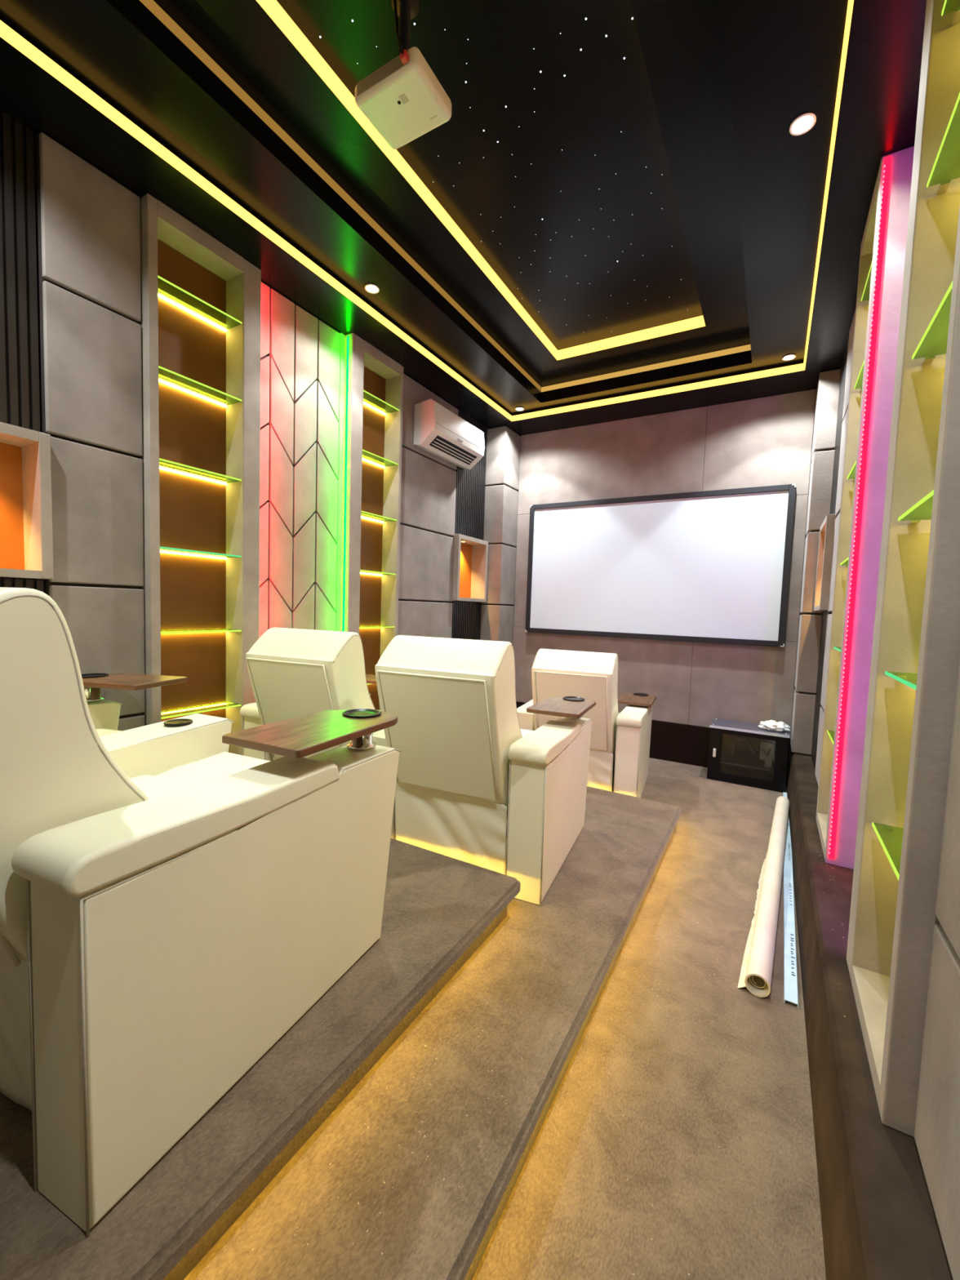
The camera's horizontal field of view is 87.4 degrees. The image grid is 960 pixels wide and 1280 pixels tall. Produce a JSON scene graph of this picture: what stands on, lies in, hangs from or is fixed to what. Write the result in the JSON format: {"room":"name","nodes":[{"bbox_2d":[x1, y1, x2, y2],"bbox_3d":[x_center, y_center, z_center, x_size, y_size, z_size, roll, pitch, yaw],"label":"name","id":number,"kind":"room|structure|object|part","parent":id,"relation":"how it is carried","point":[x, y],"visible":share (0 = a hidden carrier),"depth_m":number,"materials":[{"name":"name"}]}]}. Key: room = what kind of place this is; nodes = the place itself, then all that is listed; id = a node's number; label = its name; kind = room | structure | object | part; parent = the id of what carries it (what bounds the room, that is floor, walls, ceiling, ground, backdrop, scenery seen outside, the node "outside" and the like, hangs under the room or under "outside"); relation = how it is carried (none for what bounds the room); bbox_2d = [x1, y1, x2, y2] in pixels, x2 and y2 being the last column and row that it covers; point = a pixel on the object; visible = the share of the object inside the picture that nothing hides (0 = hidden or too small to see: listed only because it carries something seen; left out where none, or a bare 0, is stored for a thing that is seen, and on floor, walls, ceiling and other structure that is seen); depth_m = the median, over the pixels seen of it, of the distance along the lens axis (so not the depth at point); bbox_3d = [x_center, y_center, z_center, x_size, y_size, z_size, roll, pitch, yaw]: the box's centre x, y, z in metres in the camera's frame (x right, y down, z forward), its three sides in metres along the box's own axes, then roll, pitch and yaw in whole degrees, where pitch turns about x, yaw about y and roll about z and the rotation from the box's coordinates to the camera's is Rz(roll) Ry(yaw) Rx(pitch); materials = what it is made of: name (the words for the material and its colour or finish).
{"room":"home theater","nodes":[
{"label":"home theater","id":0,"kind":"room"},
{"bbox_2d":[0,577,460,601],"bbox_3d":[-1.663,-0.741,2.857,0.100,3.800,6.920,4,4,30],"label":"wall","id":1,"kind":"structure","parent":0,"point":[0,577],"depth_m":2.21,"materials":[{"name":"grey paint"}]},
{"bbox_2d":[0,111,39,431],"bbox_3d":[-2.058,-1.464,1.851,0.125,1.215,0.642,4,4,30],"label":"panel","id":2,"kind":"object","parent":1,"relation":"attached to","point":[20,403],"visible":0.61,"depth_m":2.04,"materials":[{"name":"black paint"}]},
{"bbox_2d":[0,577,44,592],"bbox_3d":[-2.117,0.316,1.966,0.125,1.135,0.642,4,4,30],"label":"panel","id":3,"kind":"object","parent":1,"relation":"attached to","point":[37,584],"visible":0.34,"depth_m":2.12,"materials":[{"name":"black paint"}]},
{"bbox_2d":[0,422,53,578],"bbox_3d":[-2.036,-0.552,1.914,0.210,0.600,0.582,4,4,30],"label":"wall niche","id":4,"kind":"object","parent":1,"relation":"attached to","point":[26,539],"visible":1,"depth_m":2.11,"materials":[{"name":"beige wood"}]},
{"bbox_3d":[-2.103,-0.552,1.953,0.015,0.550,0.522,4,4,30],"label":"panel","id":5,"kind":"part","parent":4,"relation":"part of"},
{"bbox_2d":[33,132,145,730],"bbox_3d":[-1.812,-0.613,2.339,0.165,2.960,0.375,4,4,30],"label":"panelling","id":6,"kind":"object","parent":1,"relation":"attached to","point":[88,224],"visible":0.7,"depth_m":2.26,"materials":[{"name":"black fabric"}]},
{"bbox_3d":[-1.712,-1.797,2.228,0.025,0.566,0.373,4,4,30],"label":"panel","id":7,"kind":"part","parent":6,"relation":"part of","materials":[{"name":"beige fabric"}]},
{"bbox_3d":[-1.732,-1.194,2.267,0.025,0.616,0.373,4,4,30],"label":"panel","id":8,"kind":"part","parent":6,"relation":"part of","materials":[{"name":"beige fabric"}]},
{"bbox_3d":[-1.753,-0.565,2.307,0.025,0.616,0.373,4,4,30],"label":"panel","id":9,"kind":"part","parent":6,"relation":"part of","materials":[{"name":"beige fabric"}]},
{"bbox_3d":[-1.774,0.063,2.348,0.025,0.616,0.373,4,4,30],"label":"panel","id":10,"kind":"part","parent":6,"relation":"part of","materials":[{"name":"beige fabric"}]},
{"bbox_3d":[-1.792,0.622,2.384,0.025,0.476,0.373,4,4,30],"label":"panel","id":11,"kind":"part","parent":6,"relation":"part of","materials":[{"name":"beige fabric"}]},
{"bbox_2d":[139,193,261,755],"bbox_3d":[-1.542,-0.630,2.754,0.215,2.960,0.605,4,4,30],"label":"shelf unit","id":12,"kind":"object","parent":1,"relation":"attached to","point":[201,300],"visible":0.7,"depth_m":2.78,"materials":[{"name":"beige wood"}]},
{"bbox_3d":[-1.613,-0.620,2.758,0.020,2.855,0.452,4,4,30],"label":"panel","id":13,"kind":"part","parent":12,"relation":"part of","materials":[{"name":"brown wood"}]},
{"bbox_2d":[259,282,344,637],"bbox_3d":[-1.242,-0.659,3.348,0.135,2.960,0.725,4,4,30],"label":"panel","id":14,"kind":"object","parent":1,"relation":"attached to","point":[302,357],"visible":0.62,"depth_m":3.27,"materials":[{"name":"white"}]},
{"bbox_2d":[340,333,404,710],"bbox_3d":[-0.887,-0.681,3.879,0.215,2.960,0.568,4,4,30],"label":"shelf unit","id":15,"kind":"object","parent":1,"relation":"attached to","point":[375,380],"depth_m":3.96,"materials":[{"name":"beige wood"}]},
{"bbox_3d":[-0.971,-0.666,3.604,0.012,2.920,0.007,4,4,30],"label":"light strip","id":16,"kind":"part","parent":15,"relation":"part of","materials":[{"name":"green plastic"}]},
{"bbox_3d":[-0.918,-0.674,3.951,0.020,2.855,0.417,4,4,30],"label":"panel","id":17,"kind":"part","parent":15,"relation":"part of","materials":[{"name":"brown wood"}]},
{"bbox_2d":[397,373,458,638],"bbox_3d":[-0.543,-0.712,4.529,0.155,2.960,0.895,4,4,30],"label":"panelling","id":18,"kind":"object","parent":1,"relation":"attached to","point":[428,481],"visible":0.37,"depth_m":4.44,"materials":[{"name":"black fabric"}]},
{"bbox_3d":[-0.509,-0.036,4.540,0.025,0.616,0.893,4,4,30],"label":"panel","id":19,"kind":"part","parent":18,"relation":"part of","materials":[{"name":"beige fabric"}]},
{"bbox_3d":[-0.488,-0.665,4.500,0.025,0.616,0.893,4,4,30],"label":"panel","id":20,"kind":"part","parent":18,"relation":"part of","materials":[{"name":"beige fabric"}]},
{"bbox_3d":[-0.468,-1.293,4.459,0.025,0.616,0.893,4,4,30],"label":"panel","id":21,"kind":"part","parent":18,"relation":"part of","materials":[{"name":"beige fabric"}]},
{"bbox_3d":[-0.447,-1.897,4.420,0.025,0.566,0.893,4,4,30],"label":"panel","id":22,"kind":"part","parent":18,"relation":"part of","materials":[{"name":"beige fabric"}]},
{"bbox_2d":[413,398,484,470],"bbox_3d":[-0.256,-1.821,4.513,0.222,0.365,0.820,4,4,30],"label":"air conditioner","id":23,"kind":"object","parent":18,"relation":"attached to","point":[438,431],"visible":1,"depth_m":4.34,"materials":[{"name":"white plastic"}]},
{"bbox_2d":[429,435,476,465],"bbox_3d":[-0.229,-1.696,4.509,0.088,0.072,0.650,4,4,30],"label":"outlet","id":24,"kind":"object","parent":23,"relation":"attached to","point":[444,446],"depth_m":4.48,"materials":[{"name":"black plastic"}]},
{"bbox_2d":[451,600,481,639],"bbox_3d":[-0.207,0.170,5.221,0.153,1.135,0.560,4,4,30],"label":"panel","id":25,"kind":"object","parent":1,"relation":"attached to","point":[466,615],"visible":0.34,"depth_m":5.14,"materials":[{"name":"black paint"}]},
{"bbox_2d":[452,533,488,602],"bbox_3d":[-0.157,-0.718,5.141,0.210,0.640,0.578,4,4,30],"label":"wall niche","id":26,"kind":"object","parent":1,"relation":"attached to","point":[470,553],"visible":0.77,"depth_m":5.30,"materials":[{"name":"beige wood"}]},
{"bbox_3d":[-0.224,-0.718,5.180,0.015,0.590,0.518,4,4,30],"label":"panel","id":27,"kind":"part","parent":26,"relation":"part of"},
{"bbox_2d":[454,409,487,540],"bbox_3d":[-0.147,-1.630,5.104,0.153,1.175,0.560,4,4,30],"label":"panel","id":28,"kind":"object","parent":1,"relation":"attached to","point":[470,484],"visible":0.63,"depth_m":5.08,"materials":[{"name":"black paint"}]},
{"bbox_2d":[472,426,520,644],"bbox_3d":[0.149,-0.752,5.506,0.370,2.960,0.350,4,4,30],"label":"panelling","id":29,"kind":"object","parent":1,"relation":"attached to","point":[503,444],"visible":0.5,"depth_m":5.31,"materials":[{"name":"black fabric"}]},
{"bbox_3d":[0.147,-0.709,5.508,0.370,0.626,0.349,4,4,30],"label":"panel","id":30,"kind":"part","parent":29,"relation":"part of","materials":[{"name":"beige fabric"}]},
{"bbox_3d":[0.126,-0.078,5.549,0.370,0.611,0.349,4,4,30],"label":"panel","id":31,"kind":"part","parent":29,"relation":"part of","materials":[{"name":"beige fabric"}]},
{"bbox_3d":[0.168,-1.332,5.468,0.370,0.596,0.349,4,4,30],"label":"panel","id":32,"kind":"part","parent":29,"relation":"part of","materials":[{"name":"beige fabric"}]},
{"bbox_3d":[0.188,-1.933,5.429,0.370,0.581,0.349,4,4,30],"label":"panel","id":33,"kind":"part","parent":29,"relation":"part of","materials":[{"name":"beige fabric"}]},
{"bbox_2d":[0,0,926,435],"bbox_3d":[-0.109,-2.272,1.894,3.360,0.520,6.740,4,4,30],"label":"ceiling","id":34,"kind":"structure","parent":0,"point":[706,96],"depth_m":2.31,"materials":[{"name":"black paint"}]},
{"bbox_2d":[364,284,379,293],"bbox_3d":[-0.670,-2.182,3.116,0.090,0.011,0.090,4,4,30],"label":"recessed light","id":35,"kind":"object","parent":34,"relation":"in","point":[371,288],"visible":1,"depth_m":3.11,"materials":[{"name":"white plastic"}]},
{"bbox_2d":[355,0,451,149],"bbox_3d":[-0.286,-2.124,1.808,0.288,0.390,0.280,4,4,30],"label":"projector","id":36,"kind":"object","parent":34,"relation":"hanging from","point":[404,100],"visible":1,"depth_m":1.80,"materials":[{"name":"white plastic"}]},
{"bbox_2d":[0,0,853,421],"bbox_3d":[-0.054,-2.042,1.948,2.490,0.053,5.770,4,4,30],"label":"light","id":37,"kind":"object","parent":34,"relation":"attached to","point":[12,37],"visible":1,"depth_m":2.49,"materials":[{"name":"yellow plastic"}]},
{"bbox_2d":[139,0,751,391],"bbox_3d":[0.014,-2.212,2.029,1.765,0.044,5.290,4,4,30],"label":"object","id":38,"kind":"object","parent":34,"relation":"attached to","point":[151,5],"visible":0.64,"depth_m":2.60,"materials":[{"name":"yellow plastic"}]},
{"bbox_2d":[256,0,705,359],"bbox_3d":[-0.001,-2.276,1.970,1.150,0.080,4.580,4,4,30],"label":"light","id":39,"kind":"object","parent":34,"relation":"attached to","point":[273,8],"visible":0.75,"depth_m":2.67,"materials":[{"name":"yellow plastic"}]},
{"bbox_2d":[515,407,524,411],"bbox_3d":[0.390,-2.263,4.916,0.090,0.011,0.090,4,4,30],"label":"recessed light","id":40,"kind":"object","parent":34,"relation":"in","point":[519,409],"visible":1,"depth_m":4.92,"materials":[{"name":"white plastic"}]},
{"bbox_2d":[782,354,795,360],"bbox_3d":[2.323,-2.125,3.774,0.090,0.011,0.090,4,4,30],"label":"recessed light","id":41,"kind":"object","parent":34,"relation":"in","point":[790,357],"visible":1,"depth_m":3.77,"materials":[{"name":"white plastic"}]},
{"bbox_2d":[789,112,816,135],"bbox_3d":[1.278,-2.045,1.989,0.090,0.011,0.090,4,4,30],"label":"recessed light","id":42,"kind":"object","parent":34,"relation":"in","point":[803,123],"visible":1,"depth_m":1.99,"materials":[{"name":"white plastic"}]},
{"bbox_2d":[471,757,826,1279],"bbox_3d":[-0.233,1.309,2.117,3.560,0.100,6.920,4,4,30],"label":"floor","id":43,"kind":"structure","parent":0,"point":[748,1206],"depth_m":1.42,"materials":[{"name":"brown carpet"}]},
{"bbox_2d":[183,786,680,1279],"bbox_3d":[-1.026,1.187,1.667,2.424,0.150,5.154,4,4,30],"label":"carpeted step","id":44,"kind":"structure","parent":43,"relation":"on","point":[534,987],"depth_m":1.27,"materials":[{"name":"brown carpet"}]},
{"bbox_2d":[0,838,520,1279],"bbox_3d":[-1.594,1.057,1.049,2.044,0.150,3.524,4,4,30],"label":"platform","id":45,"kind":"object","parent":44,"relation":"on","point":[438,909],"visible":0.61,"depth_m":1.09,"materials":[{"name":"brown carpet"}]},
{"bbox_2d":[81,672,187,736],"bbox_3d":[-1.668,0.378,1.766,0.656,1.108,1.261,4,4,24],"label":"recliner","id":46,"kind":"object","parent":45,"relation":"on","point":[104,713],"visible":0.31,"depth_m":2.20,"materials":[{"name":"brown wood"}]},
{"bbox_3d":[-1.693,0.219,2.166,0.021,0.062,0.024,3,4,13],"label":"lever","id":47,"kind":"part","parent":46,"relation":"part of","materials":[{"name":"silver metal"}]},
{"bbox_3d":[-1.722,0.225,2.228,0.084,0.084,0.096,3,4,13],"label":"post","id":48,"kind":"part","parent":46,"relation":"part of","materials":[{"name":"metal"}]},
{"bbox_3d":[-1.899,0.598,1.901,0.144,0.628,0.955,4,4,24],"label":"armrest","id":49,"kind":"part","parent":46,"relation":"part of","materials":[{"name":"beige leather"}]},
{"bbox_3d":[-1.553,0.527,1.857,0.502,0.266,0.660,4,4,24],"label":"seat","id":50,"kind":"part","parent":46,"relation":"part of","materials":[{"name":"beige leather"}]},
{"bbox_2d":[0,586,400,1237],"bbox_3d":[-0.927,0.428,1.373,1.007,1.108,1.132,4,4,24],"label":"recliner","id":51,"kind":"object","parent":45,"relation":"on","point":[173,902],"visible":1,"depth_m":0.99,"materials":[{"name":"beige leather"}]},
{"bbox_3d":[-1.113,0.317,0.938,0.510,0.551,0.191,4,4,24],"label":"panel","id":52,"kind":"part","parent":51,"relation":"part of","materials":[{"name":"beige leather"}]},
{"bbox_3d":[-1.050,0.263,1.075,0.574,0.748,0.470,4,4,24],"label":"backrest","id":53,"kind":"part","parent":51,"relation":"part of","materials":[{"name":"beige leather"}]},
{"bbox_3d":[-1.270,0.637,1.639,0.190,0.625,0.935,4,4,24],"label":"armrest","id":54,"kind":"part","parent":51,"relation":"part of","materials":[{"name":"beige leather"}]},
{"bbox_3d":[-0.859,0.570,1.556,0.602,0.266,0.660,4,4,24],"label":"seat","id":55,"kind":"part","parent":51,"relation":"part of","materials":[{"name":"beige leather"}]},
{"bbox_3d":[-0.544,0.681,1.311,0.165,0.628,0.955,4,4,24],"label":"armrest","id":56,"kind":"part","parent":51,"relation":"part of","materials":[{"name":"beige leather"}]},
{"bbox_3d":[-0.388,0.307,1.647,0.094,0.084,0.094,4,4,24],"label":"post","id":57,"kind":"part","parent":51,"relation":"part of","materials":[{"name":"silver metal"}]},
{"bbox_3d":[-0.357,0.301,1.579,0.024,0.062,0.024,4,4,24],"label":"lever","id":58,"kind":"part","parent":51,"relation":"part of","materials":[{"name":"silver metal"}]},
{"bbox_2d":[240,627,380,760],"bbox_3d":[-0.786,0.475,3.047,0.754,1.108,1.261,4,4,24],"label":"recliner","id":59,"kind":"object","parent":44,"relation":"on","point":[294,673],"visible":0.35,"depth_m":2.47,"materials":[{"name":"beige leather"}]},
{"bbox_3d":[-0.915,0.372,2.517,0.485,0.551,0.191,4,4,24],"label":"panel","id":60,"kind":"part","parent":59,"relation":"part of","materials":[{"name":"beige leather"}]},
{"bbox_3d":[-1.053,0.693,3.198,0.165,0.628,0.955,4,4,24],"label":"armrest","id":61,"kind":"part","parent":59,"relation":"part of","materials":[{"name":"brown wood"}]},
{"bbox_2d":[373,635,595,906],"bbox_3d":[0.002,0.528,2.633,1.007,1.108,1.132,4,4,24],"label":"recliner","id":62,"kind":"object","parent":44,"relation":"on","point":[475,787],"visible":0.91,"depth_m":2.21,"materials":[{"name":"beige leather"}]},
{"bbox_3d":[-0.342,0.737,2.899,0.190,0.625,0.935,4,4,24],"label":"armrest","id":63,"kind":"part","parent":62,"relation":"part of","materials":[{"name":"beige leather"}]},
{"bbox_3d":[-0.185,0.417,2.198,0.510,0.551,0.191,4,4,24],"label":"panel","id":64,"kind":"part","parent":62,"relation":"part of","materials":[{"name":"beige leather"}]},
{"bbox_3d":[-0.122,0.362,2.335,0.574,0.748,0.470,4,4,24],"label":"backrest","id":65,"kind":"part","parent":62,"relation":"part of","materials":[{"name":"beige leather"}]},
{"bbox_3d":[0.069,0.670,2.816,0.602,0.266,0.660,4,4,24],"label":"seat","id":66,"kind":"part","parent":62,"relation":"part of","materials":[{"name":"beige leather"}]},
{"bbox_3d":[0.384,0.781,2.571,0.165,0.628,0.955,4,4,24],"label":"armrest","id":67,"kind":"part","parent":62,"relation":"part of","materials":[{"name":"beige leather"}]},
{"bbox_2d":[516,648,656,797],"bbox_3d":[0.840,0.616,4.033,1.007,1.108,1.132,4,4,24],"label":"recliner","id":68,"kind":"object","parent":43,"relation":"on","point":[620,748],"visible":0.52,"depth_m":3.56,"materials":[{"name":"beige leather"}]},
{"bbox_3d":[0.497,0.825,4.298,0.190,0.625,0.935,4,4,24],"label":"armrest","id":69,"kind":"part","parent":68,"relation":"part of","materials":[{"name":"beige leather"}]},
{"bbox_3d":[0.654,0.505,3.598,0.510,0.551,0.191,4,4,24],"label":"panel","id":70,"kind":"part","parent":68,"relation":"part of","materials":[{"name":"beige leather"}]},
{"bbox_3d":[0.717,0.451,3.734,0.574,0.748,0.470,4,4,24],"label":"backrest","id":71,"kind":"part","parent":68,"relation":"part of","materials":[{"name":"beige leather"}]},
{"bbox_3d":[0.851,1.020,4.123,0.570,0.230,0.680,4,4,24],"label":"frame","id":72,"kind":"part","parent":68,"relation":"part of","materials":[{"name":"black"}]},
{"bbox_3d":[1.223,0.869,3.971,0.165,0.628,0.955,4,4,24],"label":"armrest","id":73,"kind":"part","parent":68,"relation":"part of","materials":[{"name":"beige leather"}]},
{"bbox_2d":[706,718,790,792],"bbox_3d":[2.283,0.966,4.288,0.583,0.472,0.354,4,4,30],"label":"base cabinet","id":74,"kind":"object","parent":43,"relation":"on","point":[722,733],"visible":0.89,"depth_m":4.25,"materials":[{"name":"black plastic"}]},
{"bbox_3d":[1.989,0.957,4.261,0.023,0.075,0.012,4,4,30],"label":"handle","id":75,"kind":"part","parent":74,"relation":"part of","materials":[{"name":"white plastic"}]},
{"bbox_2d":[725,749,764,767],"bbox_3d":[2.279,1.014,4.312,0.290,0.056,0.220,4,4,30],"label":"amplifier","id":76,"kind":"object","parent":74,"relation":"in","point":[739,757],"visible":0.87,"depth_m":4.25,"materials":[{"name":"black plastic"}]},
{"bbox_2d":[732,738,772,755],"bbox_3d":[2.282,0.910,4.210,0.294,0.152,0.049,4,4,34],"label":"cable bundle","id":77,"kind":"object","parent":76,"relation":"on","point":[744,741],"visible":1,"depth_m":4.22,"materials":[{"name":"grey"}]},
{"bbox_2d":[720,753,773,771],"bbox_3d":[2.287,1.048,4.304,0.539,0.008,0.292,4,4,30],"label":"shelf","id":78,"kind":"object","parent":74,"relation":"attached to","point":[723,755],"depth_m":4.21,"materials":[{"name":"grey metal"}]},
{"bbox_3d":[2.295,0.742,4.281,0.583,0.012,0.336,4,4,30],"label":"lid","id":79,"kind":"part","parent":74,"relation":"part of","materials":[{"name":"grey metal"}]},
{"bbox_2d":[759,742,773,767],"bbox_3d":[2.373,0.953,4.166,0.090,0.200,0.006,4,4,30],"label":"card","id":80,"kind":"object","parent":74,"relation":"in","point":[766,746],"visible":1,"depth_m":4.16,"materials":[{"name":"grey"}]},
{"bbox_2d":[757,720,791,731],"bbox_3d":[2.442,0.703,4.168,0.241,0.078,0.190,4,4,30],"label":"plastic bag","id":81,"kind":"object","parent":74,"relation":"on","point":[771,725],"visible":1,"depth_m":4.12,"materials":[{"name":"white plastic"}]},
{"bbox_2d":[737,795,789,997],"bbox_3d":[1.606,1.226,2.760,0.106,0.103,2.159,4,4,33],"label":"cardboard tube","id":82,"kind":"object","parent":43,"relation":"on","point":[756,973],"visible":1,"depth_m":2.23,"materials":[{"name":"paper"}]},
{"bbox_2d":[782,791,798,1008],"bbox_3d":[1.780,1.268,2.903,0.044,0.015,2.535,4,4,31],"label":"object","id":83,"kind":"object","parent":43,"relation":"on","point":[790,975],"visible":0.88,"depth_m":2.22,"materials":[{"name":"blue metal"}]},
{"bbox_2d":[512,391,816,738],"bbox_3d":[1.556,-0.769,4.954,3.560,3.800,0.100,4,4,30],"label":"wall","id":84,"kind":"structure","parent":0,"point":[815,392],"depth_m":4.25,"materials":[{"name":"beige fabric"}]},
{"bbox_2d":[515,701,791,774],"bbox_3d":[1.502,0.949,4.980,2.690,0.365,0.042,4,4,30],"label":"baseboard","id":85,"kind":"structure","parent":84,"relation":"attached to","point":[685,744],"depth_m":4.73,"materials":[{"name":"black wood"}]},
{"bbox_2d":[512,389,816,738],"bbox_3d":[1.555,-0.688,4.888,2.679,2.911,0.019,4,4,30],"label":"panelling","id":86,"kind":"object","parent":84,"relation":"attached to","point":[766,441],"visible":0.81,"depth_m":4.67,"materials":[{"name":"beige fabric"}]},
{"bbox_3d":[1.202,-0.705,5.093,1.861,1.228,0.019,4,4,30],"label":"panel","id":87,"kind":"part","parent":86,"relation":"part of","materials":[{"name":"beige fabric"}]},
{"bbox_3d":[1.167,0.324,5.159,1.861,0.831,0.019,4,4,30],"label":"panel","id":88,"kind":"part","parent":86,"relation":"part of","materials":[{"name":"beige fabric"}]},
{"bbox_3d":[1.236,-1.742,5.026,1.861,0.848,0.019,4,4,30],"label":"panel","id":89,"kind":"part","parent":86,"relation":"part of","materials":[{"name":"beige fabric"}]},
{"bbox_2d":[524,483,795,647],"bbox_3d":[1.570,-0.694,4.837,2.420,1.365,0.051,4,4,30],"label":"projection screen","id":90,"kind":"object","parent":86,"relation":"attached to","point":[711,566],"visible":1,"depth_m":4.72,"materials":[{"name":"white fabric"}]},
{"bbox_3d":[2.325,0.406,4.489,0.816,0.831,0.019,4,4,30],"label":"panel","id":91,"kind":"part","parent":86,"relation":"part of","materials":[{"name":"beige fabric"}]},
{"bbox_3d":[2.394,-1.660,4.355,0.816,0.848,0.019,4,4,30],"label":"panel","id":92,"kind":"part","parent":86,"relation":"part of","materials":[{"name":"beige fabric"}]},
{"bbox_3d":[2.360,-0.623,4.422,0.816,1.228,0.019,4,4,30],"label":"panel","id":93,"kind":"part","parent":86,"relation":"part of","materials":[{"name":"beige fabric"}]},
{"bbox_2d":[786,748,953,1279],"bbox_3d":[1.089,1.193,1.342,0.315,0.320,6.720,4,4,30],"label":"baseboard","id":94,"kind":"structure","parent":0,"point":[879,1221],"depth_m":1.17,"materials":[{"name":"brown carpet"}]},
{"bbox_3d":[1.326,-0.530,1.126,0.100,3.800,6.920,4,4,30],"label":"wall","id":95,"kind":"structure","parent":0,"visible":0},
{"bbox_2d":[790,368,840,755],"bbox_3d":[2.756,-0.567,3.997,0.295,2.960,0.350,4,4,30],"label":"panelling","id":96,"kind":"object","parent":95,"relation":"attached to","point":[828,382],"visible":0.48,"depth_m":3.90,"materials":[{"name":"black"}]},
{"bbox_3d":[2.715,0.662,4.076,0.295,0.476,0.349,4,4,30],"label":"panel","id":97,"kind":"part","parent":96,"relation":"part of","materials":[{"name":"beige fabric"}]},
{"bbox_3d":[2.733,0.106,4.040,0.295,0.611,0.349,4,4,30],"label":"panel","id":98,"kind":"part","parent":96,"relation":"part of","materials":[{"name":"beige fabric"}]},
{"bbox_3d":[2.754,-0.524,3.999,0.295,0.626,0.349,4,4,30],"label":"panel","id":99,"kind":"part","parent":96,"relation":"part of","materials":[{"name":"beige fabric"}]},
{"bbox_3d":[2.775,-1.148,3.959,0.295,0.596,0.349,4,4,30],"label":"panel","id":100,"kind":"part","parent":96,"relation":"part of","materials":[{"name":"beige fabric"}]},
{"bbox_3d":[2.795,-1.749,3.920,0.295,0.581,0.349,4,4,30],"label":"panel","id":101,"kind":"part","parent":96,"relation":"part of","materials":[{"name":"beige fabric"}]},
{"bbox_2d":[811,611,831,771],"bbox_3d":[2.550,0.365,3.625,0.165,1.135,0.560,4,4,30],"label":"panel","id":102,"kind":"object","parent":95,"relation":"attached to","point":[824,620],"visible":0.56,"depth_m":3.70,"materials":[{"name":"black paint"}]},
{"bbox_2d":[813,514,836,611],"bbox_3d":[2.547,-0.527,3.576,0.210,0.640,0.578,4,4,30],"label":"wall niche","id":103,"kind":"object","parent":95,"relation":"attached to","point":[824,551],"visible":0.27,"depth_m":3.38,"materials":[{"name":"beige wood"}]},
{"bbox_2d":[814,310,855,786],"bbox_3d":[2.208,-0.517,2.937,0.175,2.960,0.895,4,4,30],"label":"panelling","id":104,"kind":"object","parent":95,"relation":"attached to","point":[852,326],"visible":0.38,"depth_m":3.22,"materials":[{"name":"black"}]},
{"bbox_3d":[2.102,0.708,3.054,0.025,0.476,0.893,4,4,30],"label":"panel","id":105,"kind":"part","parent":104,"relation":"part of","materials":[{"name":"beige fabric"}]},
{"bbox_3d":[2.121,0.150,3.018,0.025,0.616,0.893,4,4,30],"label":"panel","id":106,"kind":"part","parent":104,"relation":"part of","materials":[{"name":"beige fabric"}]},
{"bbox_3d":[2.142,-0.479,2.977,0.025,0.616,0.893,4,4,30],"label":"panel","id":107,"kind":"part","parent":104,"relation":"part of","materials":[{"name":"beige fabric"}]},
{"bbox_3d":[2.163,-1.107,2.937,0.025,0.616,0.893,4,4,30],"label":"panel","id":108,"kind":"part","parent":104,"relation":"part of","materials":[{"name":"beige fabric"}]},
{"bbox_3d":[2.183,-1.710,2.898,0.025,0.566,0.893,4,4,30],"label":"panel","id":109,"kind":"part","parent":104,"relation":"part of","materials":[{"name":"beige fabric"}]},
{"bbox_2d":[829,339,848,514],"bbox_3d":[2.610,-1.435,3.509,0.165,1.175,0.560,4,4,30],"label":"panel","id":110,"kind":"object","parent":95,"relation":"attached to","point":[843,368],"visible":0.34,"depth_m":3.58,"materials":[{"name":"black paint"}]},
{"bbox_2d":[816,146,914,869],"bbox_3d":[1.812,-0.490,2.317,0.215,2.960,0.568,4,4,30],"label":"wall panel","id":111,"kind":"object","parent":95,"relation":"attached to","point":[901,162],"depth_m":2.13,"materials":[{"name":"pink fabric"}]},
{"bbox_3d":[1.596,-0.492,2.118,0.021,2.915,0.008,4,4,30],"label":"light strip","id":112,"kind":"part","parent":111,"relation":"part of","materials":[{"name":"pink plastic"}]},
{"bbox_2d":[846,0,959,1137],"bbox_3d":[1.157,-0.439,1.191,0.215,2.960,0.605,4,4,30],"label":"shelf unit","id":113,"kind":"object","parent":95,"relation":"attached to","point":[916,649],"visible":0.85,"depth_m":1.34,"materials":[{"name":"beige wood"}]},
{"bbox_2d":[914,656,959,1279],"bbox_3d":[0.878,-0.414,0.652,0.175,2.960,0.600,4,4,30],"label":"panelling","id":114,"kind":"object","parent":95,"relation":"attached to","point":[937,1121],"visible":1,"depth_m":0.93,"materials":[{"name":"black"}]},
{"bbox_3d":[0.773,0.816,0.769,0.025,0.466,0.598,4,4,30],"label":"panel","id":115,"kind":"part","parent":114,"relation":"part of","materials":[{"name":"beige fabric"}]},
{"bbox_3d":[0.792,0.238,0.732,0.025,0.666,0.598,4,4,30],"label":"panel","id":116,"kind":"part","parent":114,"relation":"part of","materials":[{"name":"beige fabric"}]}
]}

